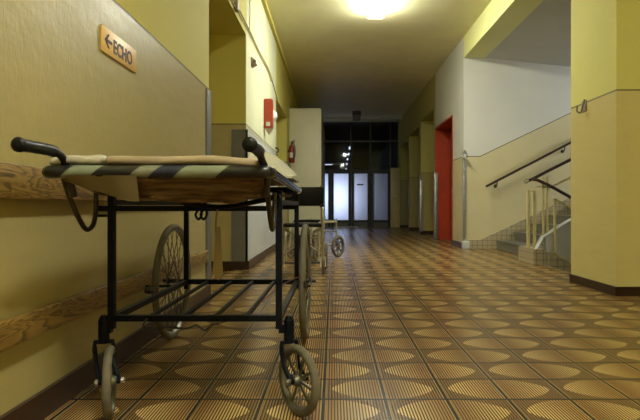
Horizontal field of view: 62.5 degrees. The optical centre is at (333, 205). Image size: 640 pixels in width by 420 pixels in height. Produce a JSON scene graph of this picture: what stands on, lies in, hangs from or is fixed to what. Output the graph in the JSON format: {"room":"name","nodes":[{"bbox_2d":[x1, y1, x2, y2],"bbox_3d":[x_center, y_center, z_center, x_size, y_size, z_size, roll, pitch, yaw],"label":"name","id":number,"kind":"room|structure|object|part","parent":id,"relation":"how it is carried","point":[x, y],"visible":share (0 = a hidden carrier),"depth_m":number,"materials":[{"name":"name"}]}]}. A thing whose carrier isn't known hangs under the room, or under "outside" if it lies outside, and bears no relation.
{"room":"hospital interior","nodes":[
{"label":"hospital interior","id":0,"kind":"room"},
{"bbox_2d":[0,0,208,415],"bbox_3d":[-1.260,-1.125,-0.060,0.450,3.750,8.880,0,0,0],"label":"wall","id":1,"kind":"structure","parent":0,"point":[58,87],"depth_m":2.19,"materials":[{"name":"yellow paint"}]},
{"bbox_2d":[0,162,155,200],"bbox_3d":[-1.012,-0.078,-0.105,0.030,0.111,8.640,0,0,0],"label":"wall rail","id":2,"kind":"object","parent":1,"relation":"attached to","point":[17,181],"visible":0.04,"depth_m":1.74,"materials":[{"name":"brown wood"}]},
{"bbox_2d":[0,250,208,352],"bbox_3d":[-1.012,0.398,-0.105,0.030,0.090,8.640,0,0,0],"label":"wall rail","id":3,"kind":"object","parent":1,"relation":"attached to","point":[16,330],"visible":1,"depth_m":1.99,"materials":[{"name":"brown wood"}]},
{"bbox_2d":[0,285,210,419],"bbox_3d":[-1.027,0.701,-0.060,0.016,0.098,8.880,0,0,0],"label":"baseboard","id":4,"kind":"structure","parent":1,"relation":"attached to","point":[39,406],"depth_m":2.09,"materials":[{"name":"brown wood"}]},
{"bbox_2d":[101,24,135,72],"bbox_3d":[-1.028,-0.749,2.541,0.009,0.118,0.409,0,0,0],"label":"direction sign","id":5,"kind":"object","parent":1,"relation":"attached to","point":[112,45],"visible":1,"depth_m":2.50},
{"bbox_2d":[205,88,210,286],"bbox_3d":[-1.030,-0.150,4.331,0.024,1.605,0.142,0,0,0],"label":"guard","id":6,"kind":"object","parent":1,"relation":"attached to","point":[207,91],"visible":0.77,"depth_m":4.29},
{"bbox_2d":[261,0,300,107],"bbox_3d":[-1.009,-2.966,7.162,0.052,0.068,23.325,0,0,0],"label":"trim","id":7,"kind":"structure","parent":1,"relation":"attached to","point":[264,2],"depth_m":9.61,"materials":[{"name":"yellow paint"}]},
{"bbox_2d":[209,35,245,260],"bbox_3d":[-1.755,-0.637,6.240,1.440,2.775,0.029,0,0,0],"label":"wall","id":8,"kind":"structure","parent":0,"point":[227,53],"depth_m":6.22,"materials":[{"name":"yellow paint"}]},
{"bbox_2d":[209,0,286,117],"bbox_3d":[-1.260,-2.475,8.002,0.450,1.050,7.245,0,0,0],"label":"lintel","id":9,"kind":"object","parent":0,"point":[223,19],"visible":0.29,"depth_m":6.05,"materials":[{"name":"yellow paint"}]},
{"bbox_2d":[234,0,239,12],"bbox_3d":[-1.012,-2.092,5.513,0.044,0.105,0.105,0,0,0],"label":"junction box","id":10,"kind":"object","parent":9,"relation":"attached to","point":[237,4],"visible":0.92,"depth_m":5.47,"materials":[{"name":"beige plastic"}]},
{"bbox_2d":[233,0,277,98],"bbox_3d":[-1.020,-2.048,7.407,0.018,0.213,4.315,0,0,0],"label":"cable","id":11,"kind":"object","parent":9,"relation":"attached to","point":[233,0],"visible":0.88,"depth_m":7.04,"materials":[{"name":"beige plastic"}]},
{"bbox_2d":[246,0,275,153],"bbox_3d":[-1.260,-1.125,7.890,0.450,3.750,3.270,0,0,0],"label":"wall","id":12,"kind":"structure","parent":0,"point":[259,87],"depth_m":7.37,"materials":[{"name":"white paint"}]},
{"bbox_2d":[211,244,275,269],"bbox_3d":[-1.736,0.701,7.867,1.479,0.098,3.316,0,0,0],"label":"baseboard","id":13,"kind":"structure","parent":12,"relation":"attached to","point":[227,265],"depth_m":6.21,"materials":[{"name":"brown wood"}]},
{"bbox_2d":[231,0,271,81],"bbox_3d":[-1.020,-2.071,6.938,0.015,0.076,3.377,0,0,0],"label":"cable","id":14,"kind":"object","parent":12,"relation":"attached to","point":[231,0],"visible":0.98,"depth_m":6.56,"materials":[{"name":"beige plastic"}]},
{"bbox_2d":[251,57,256,67],"bbox_3d":[-1.001,-1.815,6.645,0.068,0.120,0.135,0,0,0],"label":"wall sensor","id":15,"kind":"object","parent":12,"relation":"attached to","point":[253,61],"visible":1,"depth_m":6.60,"materials":[{"name":"beige plastic"}]},
{"bbox_2d":[231,129,277,261],"bbox_3d":[-1.103,-0.124,7.843,0.195,1.552,3.304,0,0,0],"label":"panel","id":16,"kind":"object","parent":12,"relation":"attached to","point":[251,235],"visible":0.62,"depth_m":6.20,"materials":[{"name":"grey paint"}]},
{"bbox_2d":[264,99,272,134],"bbox_3d":[-0.971,-1.335,7.879,0.128,0.539,0.172,0,0,0],"label":"alarm box","id":17,"kind":"object","parent":12,"relation":"attached to","point":[268,103],"visible":1,"depth_m":7.80,"materials":[{"name":"paint"}]},
{"bbox_2d":[273,110,276,120],"bbox_3d":[-0.968,-1.448,8.438,0.135,0.270,0.270,0,0,0],"label":"lamp","id":18,"kind":"object","parent":12,"relation":"attached to","point":[274,112],"visible":0.2,"depth_m":8.38,"materials":[{"name":"plastic"}]},
{"bbox_2d":[276,76,298,234],"bbox_3d":[-1.417,-1.125,15.300,0.765,3.750,7.350,0,0,0],"label":"wall","id":19,"kind":"structure","parent":0,"point":[282,124],"depth_m":11.62,"materials":[{"name":"yellow paint"}]},
{"bbox_2d":[288,140,295,162],"bbox_3d":[-0.943,-1.231,11.893,0.184,0.512,0.141,0,0,0],"label":"fire extinguisher","id":20,"kind":"object","parent":19,"relation":"attached to","point":[292,151],"visible":1,"depth_m":11.84,"materials":[{"name":"red metal"}]},
{"bbox_2d":[324,122,397,168],"bbox_3d":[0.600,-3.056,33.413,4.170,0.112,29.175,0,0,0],"label":"window panes","id":21,"kind":"object","parent":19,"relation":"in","point":[336,155],"depth_m":24.90,"materials":[{"name":"black glass"}]},
{"bbox_2d":[325,122,397,170],"bbox_3d":[0.637,-1.125,18.821,3.345,3.750,0.082,0,0,0],"label":"window","id":22,"kind":"structure","parent":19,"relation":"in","point":[350,140],"depth_m":18.79,"materials":[{"name":"brown metal"}]},
{"bbox_2d":[325,171,330,226],"bbox_3d":[-0.281,-0.247,18.825,0.368,1.995,0.075,0,0,0],"label":"window","id":23,"kind":"structure","parent":22,"relation":"attached to","point":[327,173],"depth_m":18.79,"materials":[{"name":"white glass"}]},
{"bbox_3d":[-0.281,-0.326,18.825,0.188,1.658,0.012,0,0,0],"label":"pane","id":24,"kind":"part","parent":23,"relation":"part of","materials":[{"name":"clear glass"}]},
{"bbox_2d":[331,171,350,226],"bbox_3d":[0.270,-0.247,18.783,0.705,1.995,0.158,0,0,0],"label":"door","id":25,"kind":"structure","parent":22,"relation":"attached to","point":[340,180],"depth_m":18.82,"materials":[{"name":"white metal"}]},
{"bbox_3d":[0.270,-0.326,18.825,0.525,1.658,0.012,0,0,0],"label":"pane","id":26,"kind":"part","parent":25,"relation":"part of","materials":[{"name":"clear glass"}]},
{"bbox_3d":[0.270,0.660,18.825,0.525,0.150,0.045,0,0,0],"label":"kick panel","id":27,"kind":"part","parent":25,"relation":"part of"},
{"bbox_2d":[351,171,369,226],"bbox_3d":[0.971,-0.247,18.783,0.668,1.995,0.158,0,0,0],"label":"door","id":28,"kind":"structure","parent":22,"relation":"attached to","point":[360,180],"depth_m":18.82,"materials":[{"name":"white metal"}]},
{"bbox_3d":[0.971,-0.326,18.825,0.488,1.658,0.012,0,0,0],"label":"pane","id":29,"kind":"part","parent":28,"relation":"part of","materials":[{"name":"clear glass"}]},
{"bbox_3d":[0.971,0.660,18.825,0.488,0.150,0.045,0,0,0],"label":"kick panel","id":30,"kind":"part","parent":28,"relation":"part of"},
{"bbox_2d":[370,171,389,226],"bbox_3d":[1.673,-0.247,18.825,0.705,1.995,0.075,0,0,0],"label":"door","id":31,"kind":"structure","parent":22,"relation":"attached to","point":[379,180],"depth_m":18.82,"materials":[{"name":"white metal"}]},
{"bbox_3d":[1.673,-0.326,18.825,0.525,1.658,0.012,0,0,0],"label":"pane","id":32,"kind":"part","parent":31,"relation":"part of","materials":[{"name":"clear glass"}]},
{"bbox_3d":[1.673,0.660,18.825,0.525,0.150,0.045,0,0,0],"label":"kick panel","id":33,"kind":"part","parent":31,"relation":"part of","materials":[{"name":"black metal"}]},
{"bbox_2d":[323,117,401,118],"bbox_3d":[0.637,-2.962,17.756,3.345,0.075,0.112,0,0,0],"label":"trim","id":34,"kind":"structure","parent":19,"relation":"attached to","point":[323,117],"depth_m":17.70,"materials":[{"name":"grey metal"}]},
{"bbox_2d":[366,132,397,168],"bbox_3d":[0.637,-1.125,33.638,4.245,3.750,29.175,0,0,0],"label":"window panes","id":35,"kind":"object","parent":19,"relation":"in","point":[381,161],"depth_m":25.47,"materials":[{"name":"black glass"}]},
{"bbox_2d":[44,227,639,419],"bbox_3d":[0.863,0.795,7.275,6.675,0.090,23.550,0,0,0],"label":"floor","id":36,"kind":"structure","parent":0,"point":[405,324],"depth_m":2.79,"materials":[{"name":"tile"}]},
{"bbox_2d":[10,137,319,418],"bbox_3d":[-0.508,0.288,2.317,0.918,0.920,2.001,0,0,0],"label":"trolley","id":37,"kind":"object","parent":36,"relation":"on","point":[190,186],"visible":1,"depth_m":1.91,"materials":[{"name":"black metal"}]},
{"bbox_3d":[-0.791,-0.096,1.531,0.022,0.142,0.168,0,0,0],"label":"push handle","id":38,"kind":"part","parent":37,"relation":"part of","materials":[{"name":"black metal"}]},
{"bbox_3d":[-0.815,0.203,1.937,0.023,0.495,0.023,0,0,0],"label":"leg","id":39,"kind":"part","parent":37,"relation":"part of","materials":[{"name":"black metal"}]},
{"bbox_3d":[-0.807,-0.013,2.401,0.019,0.019,0.928,0,0,1],"label":"rail","id":40,"kind":"part","parent":37,"relation":"part of","materials":[{"name":"black metal"}]},
{"bbox_3d":[-0.915,0.420,2.625,0.045,0.040,0.040,0,0,0],"label":"brake knob","id":41,"kind":"part","parent":37,"relation":"part of","materials":[{"name":"black plastic"}]},
{"bbox_3d":[-0.807,0.412,2.401,0.022,0.022,0.928,0,0,1],"label":"rail","id":42,"kind":"part","parent":37,"relation":"part of","materials":[{"name":"black metal"}]},
{"bbox_3d":[-0.891,0.412,2.715,0.153,0.012,0.012,0,0,0],"label":"brake rod","id":43,"kind":"part","parent":37,"relation":"part of","materials":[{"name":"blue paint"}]},
{"bbox_3d":[-0.534,0.009,1.937,0.667,0.020,0.020,0,0,0],"label":"cross rail","id":44,"kind":"part","parent":37,"relation":"part of","materials":[{"name":"black metal"}]},
{"bbox_3d":[-0.799,0.203,2.865,0.023,0.495,0.023,0,0,0],"label":"leg","id":45,"kind":"part","parent":37,"relation":"part of","materials":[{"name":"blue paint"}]},
{"bbox_3d":[-0.507,0.412,1.937,0.614,0.022,0.022,0,0,0],"label":"cross rail","id":46,"kind":"part","parent":37,"relation":"part of","materials":[{"name":"black metal"}]},
{"bbox_3d":[-0.507,0.412,2.865,0.614,0.026,0.026,0,0,0],"label":"cross rail","id":47,"kind":"part","parent":37,"relation":"part of","materials":[{"name":"black metal"}]},
{"bbox_3d":[-0.204,-0.096,1.531,0.037,0.143,0.168,0,0,0],"label":"push handle","id":48,"kind":"part","parent":37,"relation":"part of","materials":[{"name":"black metal"}]},
{"bbox_2d":[270,179,283,185],"bbox_3d":[-0.514,-0.111,2.155,0.594,0.020,1.183,0,0,0],"label":"pad","id":49,"kind":"object","parent":37,"relation":"on","point":[273,182],"visible":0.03,"depth_m":2.39,"materials":[{"name":"brown wood"}]},
{"bbox_2d":[50,155,109,164],"bbox_3d":[-0.756,-0.134,1.893,0.169,0.045,0.719,0,0,0],"label":"plastic sheet","id":50,"kind":"object","parent":49,"relation":"on","point":[78,159],"visible":0.26,"depth_m":1.54,"materials":[{"name":"beige plastic"}]},
{"bbox_2d":[106,155,259,164],"bbox_3d":[-0.447,-0.131,1.893,0.454,0.040,0.716,0,0,0],"label":"folded blanket","id":51,"kind":"object","parent":49,"relation":"on","point":[162,159],"visible":0.3,"depth_m":1.54,"materials":[{"name":"beige fabric"}]},
{"bbox_2d":[248,151,299,182],"bbox_3d":[-0.288,-0.206,2.535,0.230,0.166,0.450,0,0,0],"label":"sheet","id":52,"kind":"object","parent":49,"relation":"on","point":[279,165],"visible":0.34,"depth_m":2.39,"materials":[{"name":"beige fabric"}]},
{"bbox_3d":[-0.200,0.195,1.937,0.023,0.510,0.023,0,0,0],"label":"leg","id":53,"kind":"part","parent":37,"relation":"part of","materials":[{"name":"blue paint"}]},
{"bbox_3d":[-0.188,-0.092,2.190,0.030,0.048,1.247,0,0,0],"label":"rail","id":54,"kind":"part","parent":37,"relation":"part of","materials":[{"name":"black plastic"}]},
{"bbox_3d":[-0.507,0.009,2.865,0.614,0.020,0.020,0,0,0],"label":"cross rail","id":55,"kind":"part","parent":37,"relation":"part of","materials":[{"name":"black metal"}]},
{"bbox_3d":[-0.200,-0.013,2.401,0.020,0.020,0.928,0,0,0],"label":"rail","id":56,"kind":"part","parent":37,"relation":"part of","materials":[{"name":"black metal"}]},
{"bbox_3d":[-0.200,0.412,2.401,0.022,0.022,0.928,0,0,0],"label":"rail","id":57,"kind":"part","parent":37,"relation":"part of","materials":[{"name":"black metal"}]},
{"bbox_3d":[-0.200,0.195,2.865,0.023,0.510,0.023,0,0,0],"label":"leg","id":58,"kind":"part","parent":37,"relation":"part of","materials":[{"name":"black metal"}]},
{"bbox_3d":[-0.167,0.289,2.794,0.015,0.259,0.277,0,0,-11],"label":"brake lever","id":59,"kind":"part","parent":37,"relation":"part of","materials":[{"name":"black metal"}]},
{"bbox_2d":[282,185,327,274],"bbox_3d":[-0.350,0.251,5.960,0.592,0.998,0.820,0,0,-3],"label":"wheelchair","id":60,"kind":"object","parent":36,"relation":"on","point":[309,196],"visible":0.64,"depth_m":6.12,"materials":[{"name":"black metal"}]},
{"bbox_3d":[-0.576,0.302,5.974,0.032,0.598,0.481,0,0,-3],"label":"frame","id":61,"kind":"part","parent":60,"relation":"part of","materials":[{"name":"metal"}]},
{"bbox_3d":[-0.589,0.161,6.213,0.024,0.802,0.024,0,0,-25],"label":"post","id":62,"kind":"part","parent":60,"relation":"part of","materials":[{"name":"metal"}]},
{"bbox_3d":[-0.352,0.216,5.992,0.428,0.034,0.435,0,0,-3],"label":"seat","id":63,"kind":"part","parent":60,"relation":"part of","materials":[{"name":"black plastic"}]},
{"bbox_3d":[-0.345,-0.113,6.220,0.458,0.225,0.026,0,0,-3],"label":"backrest","id":64,"kind":"part","parent":60,"relation":"part of","materials":[{"name":"black leather"}]},
{"bbox_3d":[-0.127,0.302,5.997,0.032,0.598,0.481,0,0,-3],"label":"frame","id":65,"kind":"part","parent":60,"relation":"part of","materials":[{"name":"metal"}]},
{"bbox_3d":[-0.140,0.161,6.237,0.024,0.802,0.024,0,0,-25],"label":"post","id":66,"kind":"part","parent":60,"relation":"part of","materials":[{"name":"metal"}]},
{"bbox_2d":[289,108,323,236],"bbox_3d":[-0.633,-0.757,12.922,0.789,3.015,1.395,0,0,0],"label":"tall cabinet","id":67,"kind":"object","parent":36,"relation":"on","point":[305,124],"visible":0.64,"depth_m":12.22,"materials":[{"name":"beige paint"}]},
{"bbox_3d":[-0.278,-1.845,12.581,0.022,0.780,0.668,0,0,0],"label":"door","id":68,"kind":"part","parent":67,"relation":"part of","materials":[{"name":"white wood"}]},
{"bbox_3d":[-0.278,-0.390,12.581,0.022,2.070,0.668,0,0,0],"label":"door","id":69,"kind":"part","parent":67,"relation":"part of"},
{"bbox_2d":[287,218,344,259],"bbox_3d":[-0.292,0.468,7.617,0.592,0.564,0.820,0,0,33],"label":"wheelchair","id":70,"kind":"object","parent":36,"relation":"on","point":[335,241],"visible":0.56,"depth_m":7.58,"materials":[{"name":"beige metal"}]},
{"bbox_3d":[-0.274,0.216,7.644,0.428,0.034,0.435,0,0,33],"label":"seat","id":71,"kind":"part","parent":70,"relation":"part of","materials":[{"name":"black plastic"}]},
{"bbox_3d":[0.041,0.374,7.716,0.024,0.377,0.024,0,0,-35],"label":"post","id":72,"kind":"part","parent":70,"relation":"part of","materials":[{"name":"metal"}]},
{"bbox_2d":[323,122,324,218],"bbox_3d":[-0.633,-0.757,14.348,0.789,3.015,1.395,0,0,0],"label":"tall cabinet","id":73,"kind":"object","parent":36,"relation":"on","point":[323,122],"visible":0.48,"depth_m":14.03,"materials":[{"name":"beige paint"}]},
{"bbox_3d":[-0.278,-0.390,14.006,0.022,2.070,0.668,0,0,0],"label":"door","id":74,"kind":"part","parent":73,"relation":"part of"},
{"bbox_2d":[324,131,325,227],"bbox_3d":[-0.633,-0.757,15.773,0.789,3.015,1.395,0,0,0],"label":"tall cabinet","id":75,"kind":"object","parent":36,"relation":"on","point":[324,131],"visible":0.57,"depth_m":15.59,"materials":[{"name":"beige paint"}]},
{"bbox_3d":[-0.278,-0.390,15.431,0.022,2.070,0.668,0,0,0],"label":"door","id":76,"kind":"part","parent":75,"relation":"part of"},
{"bbox_2d":[462,241,469,248],"bbox_3d":[2.325,0.686,9.277,0.120,0.128,0.105,0,0,0],"label":"block","id":77,"kind":"object","parent":36,"relation":"on","point":[465,244],"visible":1,"depth_m":9.22,"materials":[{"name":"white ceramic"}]},
{"bbox_2d":[266,0,491,121],"bbox_3d":[0.600,-3.056,7.162,4.170,0.112,23.325,0,0,0],"label":"ceiling","id":78,"kind":"structure","parent":0,"point":[341,61],"depth_m":10.04,"materials":[{"name":"paint"}]},
{"bbox_2d":[352,111,360,120],"bbox_3d":[0.735,-2.873,16.800,0.270,0.255,0.300,0,0,0],"label":"lamp","id":79,"kind":"object","parent":78,"relation":"attached to","point":[356,115],"visible":1,"depth_m":16.66,"materials":[{"name":"black plastic"}]},
{"bbox_2d":[353,115,360,120],"bbox_3d":[0.735,-2.809,16.800,0.240,0.128,0.270,0,0,0],"label":"diffuser","id":80,"kind":"object","parent":79,"relation":"attached to","point":[355,117],"depth_m":16.67,"materials":[{"name":"grey paint"}]},
{"bbox_2d":[367,0,387,17],"bbox_3d":[0.645,-2.944,7.519,0.270,0.112,1.238,0,0,0],"label":"ceiling lamp","id":81,"kind":"object","parent":78,"relation":"attached to","point":[375,8],"visible":1,"depth_m":7.71,"materials":[{"name":"white glass"}]},
{"bbox_2d":[398,120,407,224],"bbox_3d":[2.498,-1.125,18.600,0.375,3.750,0.750,0,0,0],"label":"wall","id":82,"kind":"structure","parent":0,"point":[402,151],"depth_m":18.23,"materials":[{"name":"yellow paint"}]},
{"bbox_2d":[390,168,399,226],"bbox_3d":[2.123,-0.289,18.119,0.315,2.047,0.138,0,0,0],"label":"cabinet","id":83,"kind":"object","parent":82,"relation":"in","point":[394,172],"depth_m":18.11,"materials":[{"name":"beige paint"}]},
{"bbox_2d":[400,110,407,146],"bbox_3d":[2.498,-2.513,17.288,0.375,0.975,1.875,0,0,0],"label":"lintel","id":84,"kind":"object","parent":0,"point":[404,121],"visible":0.43,"depth_m":17.35,"materials":[{"name":"yellow paint"}]},
{"bbox_2d":[408,109,418,226],"bbox_3d":[2.498,-1.125,16.238,0.375,3.750,0.225,0,0,0],"label":"wall","id":85,"kind":"structure","parent":0,"point":[413,141],"depth_m":16.13,"materials":[{"name":"yellow paint"}]},
{"bbox_2d":[409,96,418,135],"bbox_3d":[2.498,-2.569,15.188,0.375,0.862,1.875,0,0,0],"label":"lintel","id":86,"kind":"object","parent":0,"point":[414,108],"visible":0.43,"depth_m":15.22,"materials":[{"name":"yellow paint"}]},
{"bbox_2d":[419,93,433,230],"bbox_3d":[2.498,-1.125,14.100,0.375,3.750,0.300,0,0,0],"label":"wall","id":87,"kind":"structure","parent":0,"point":[426,128],"depth_m":13.95,"materials":[{"name":"yellow paint"}]},
{"bbox_2d":[420,180,422,231],"bbox_3d":[2.323,0.000,13.961,0.064,1.350,0.098,0,0,0],"label":"guard","id":88,"kind":"object","parent":87,"relation":"attached to","point":[421,181],"visible":1,"depth_m":13.91,"materials":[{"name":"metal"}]},
{"bbox_2d":[421,76,433,120],"bbox_3d":[2.498,-2.625,13.050,0.375,0.750,1.800,0,0,0],"label":"lintel","id":89,"kind":"object","parent":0,"point":[427,94],"visible":0.43,"depth_m":12.96,"materials":[{"name":"yellow paint"}]},
{"bbox_2d":[434,74,435,172],"bbox_3d":[2.498,-1.125,12.037,0.375,3.750,0.225,0,0,0],"label":"wall","id":90,"kind":"structure","parent":0,"point":[435,74],"depth_m":12.05,"materials":[{"name":"yellow paint"}]},
{"bbox_2d":[436,51,452,126],"bbox_3d":[2.498,-2.381,11.062,0.375,1.238,1.725,0,0,0],"label":"lintel","id":91,"kind":"object","parent":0,"point":[444,75],"visible":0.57,"depth_m":10.97,"materials":[{"name":"white paint"}]},
{"bbox_2d":[453,37,484,241],"bbox_3d":[2.498,-1.125,9.769,0.375,3.750,0.862,0,0,0],"label":"wall","id":92,"kind":"structure","parent":0,"point":[468,73],"depth_m":9.34,"materials":[{"name":"beige paint"}]},
{"bbox_2d":[463,150,465,240],"bbox_3d":[2.310,-0.184,9.322,0.045,1.612,0.045,0,0,0],"label":"guard","id":93,"kind":"object","parent":92,"relation":"attached to","point":[464,151],"visible":0.94,"depth_m":9.30,"materials":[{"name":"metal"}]},
{"bbox_2d":[464,0,543,57],"bbox_3d":[2.498,-2.812,5.119,0.375,0.375,8.438,0,0,0],"label":"beam","id":94,"kind":"structure","parent":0,"point":[499,18],"depth_m":7.85,"materials":[{"name":"yellow paint"}]},
{"bbox_2d":[485,58,570,236],"bbox_3d":[4.942,-0.450,9.469,4.515,5.400,0.262,0,0,0],"label":"wall","id":95,"kind":"structure","parent":0,"point":[528,105],"depth_m":9.34,"materials":[{"name":"beige paint"}]},
{"bbox_2d":[485,141,570,187],"bbox_3d":[4.185,-1.127,9.268,3.050,1.609,0.131,0,0,0],"label":"wall handrail","id":96,"kind":"object","parent":95,"relation":"attached to","point":[568,143],"visible":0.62,"depth_m":9.21,"materials":[{"name":"black plastic"}]},
{"bbox_2d":[485,0,570,66],"bbox_3d":[5.018,-2.456,7.204,4.665,0.638,4.268,0,0,0],"label":"ceiling","id":97,"kind":"structure","parent":0,"point":[544,36],"depth_m":8.13,"materials":[{"name":"white paint"}]},
{"bbox_2d":[571,0,639,286],"bbox_3d":[2.522,-0.938,4.815,0.326,3.375,0.840,0,0,0],"label":"wall pillar","id":98,"kind":"structure","parent":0,"point":[605,34],"depth_m":4.59,"materials":[{"name":"yellow paint"}]},
{"bbox_2d":[576,99,586,113],"bbox_3d":[2.321,-0.934,4.950,0.076,0.131,0.090,0,0,0],"label":"hook","id":99,"kind":"object","parent":98,"relation":"attached to","point":[584,102],"visible":1,"depth_m":4.93,"materials":[{"name":"grey metal"}]},
{"bbox_3d":[2.354,-0.938,4.950,0.009,0.105,0.090,0,0,0],"label":"plate","id":100,"kind":"part","parent":99,"relation":"part of","materials":[{"name":"beige plastic"}]},
{"bbox_2d":[569,274,639,295],"bbox_3d":[2.514,0.711,4.807,0.343,0.078,0.856,0,0,0],"label":"baseboard","id":101,"kind":"structure","parent":98,"relation":"attached to","point":[596,285],"depth_m":4.54,"materials":[{"name":"brown wood"}]},
{"bbox_3d":[4.935,2.288,7.204,4.530,0.075,4.268,0,0,0],"label":"floor","id":102,"kind":"structure","parent":0,"visible":0},
{"bbox_2d":[469,198,570,272],"bbox_3d":[4.774,0.501,7.209,4.762,3.499,4.248,0,0,0],"label":"staircase","id":103,"kind":"structure","parent":102,"relation":"on","point":[512,238],"depth_m":8.43,"materials":[{"name":"beige tile"}]},
{"bbox_3d":[4.174,-0.125,9.307,3.562,1.750,0.052,0,0,0],"label":"tiled skirting","id":104,"kind":"part","parent":103,"relation":"part of","materials":[{"name":"beige tile"}]},
{"bbox_2d":[524,158,570,262],"bbox_3d":[4.245,-0.187,6.827,3.533,3.487,0.180,0,0,0],"label":"stair railing","id":105,"kind":"object","parent":103,"relation":"on","point":[547,186],"visible":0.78,"depth_m":6.83,"materials":[{"name":"beige paint"}]},
{"bbox_3d":[2.591,0.170,6.900,0.116,0.756,0.034,0,0,0],"label":"newel frame","id":106,"kind":"part","parent":105,"relation":"part of","materials":[{"name":"beige paint"}]},
{"bbox_3d":[2.749,0.060,6.840,0.075,0.870,0.022,0,0,0],"label":"post","id":107,"kind":"part","parent":105,"relation":"part of","materials":[{"name":"beige paint"}]},
{"bbox_3d":[4.111,-1.117,6.855,3.196,1.626,0.042,0,0,0],"label":"handrail","id":108,"kind":"part","parent":105,"relation":"part of","materials":[{"name":"black metal"}]},
{"bbox_3d":[3.534,0.167,6.775,1.951,1.052,0.064,0,0,0],"label":"handrail","id":109,"kind":"part","parent":105,"relation":"part of","materials":[{"name":"black metal"}]},
{"bbox_3d":[3.713,0.709,6.750,1.887,1.606,0.026,0,0,0],"label":"flight frame","id":110,"kind":"part","parent":105,"relation":"part of","materials":[{"name":"beige paint"}]},
{"bbox_3d":[2.760,-0.900,14.438,0.150,3.300,8.775,0,0,0],"label":"wall","id":111,"kind":"structure","parent":0,"visible":0},
{"bbox_2d":[399,225,461,247],"bbox_3d":[2.489,0.701,14.175,0.392,0.098,9.600,0,0,0],"label":"baseboard","id":112,"kind":"structure","parent":111,"relation":"attached to","point":[454,242],"depth_m":13.93,"materials":[{"name":"brown wood"}]},
{"bbox_2d":[435,115,452,239],"bbox_3d":[2.490,-0.507,11.062,0.390,2.514,1.732,0,0,0],"label":"door","id":113,"kind":"structure","parent":111,"relation":"in","point":[444,131],"depth_m":11.89,"materials":[{"name":"red paint"}]},
{"bbox_2d":[434,173,437,238],"bbox_3d":[2.310,-0.007,11.863,0.075,1.485,0.056,0,0,0],"label":"guard","id":114,"kind":"object","parent":113,"relation":"attached to","point":[435,174],"visible":1,"depth_m":11.84,"materials":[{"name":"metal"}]}
]}

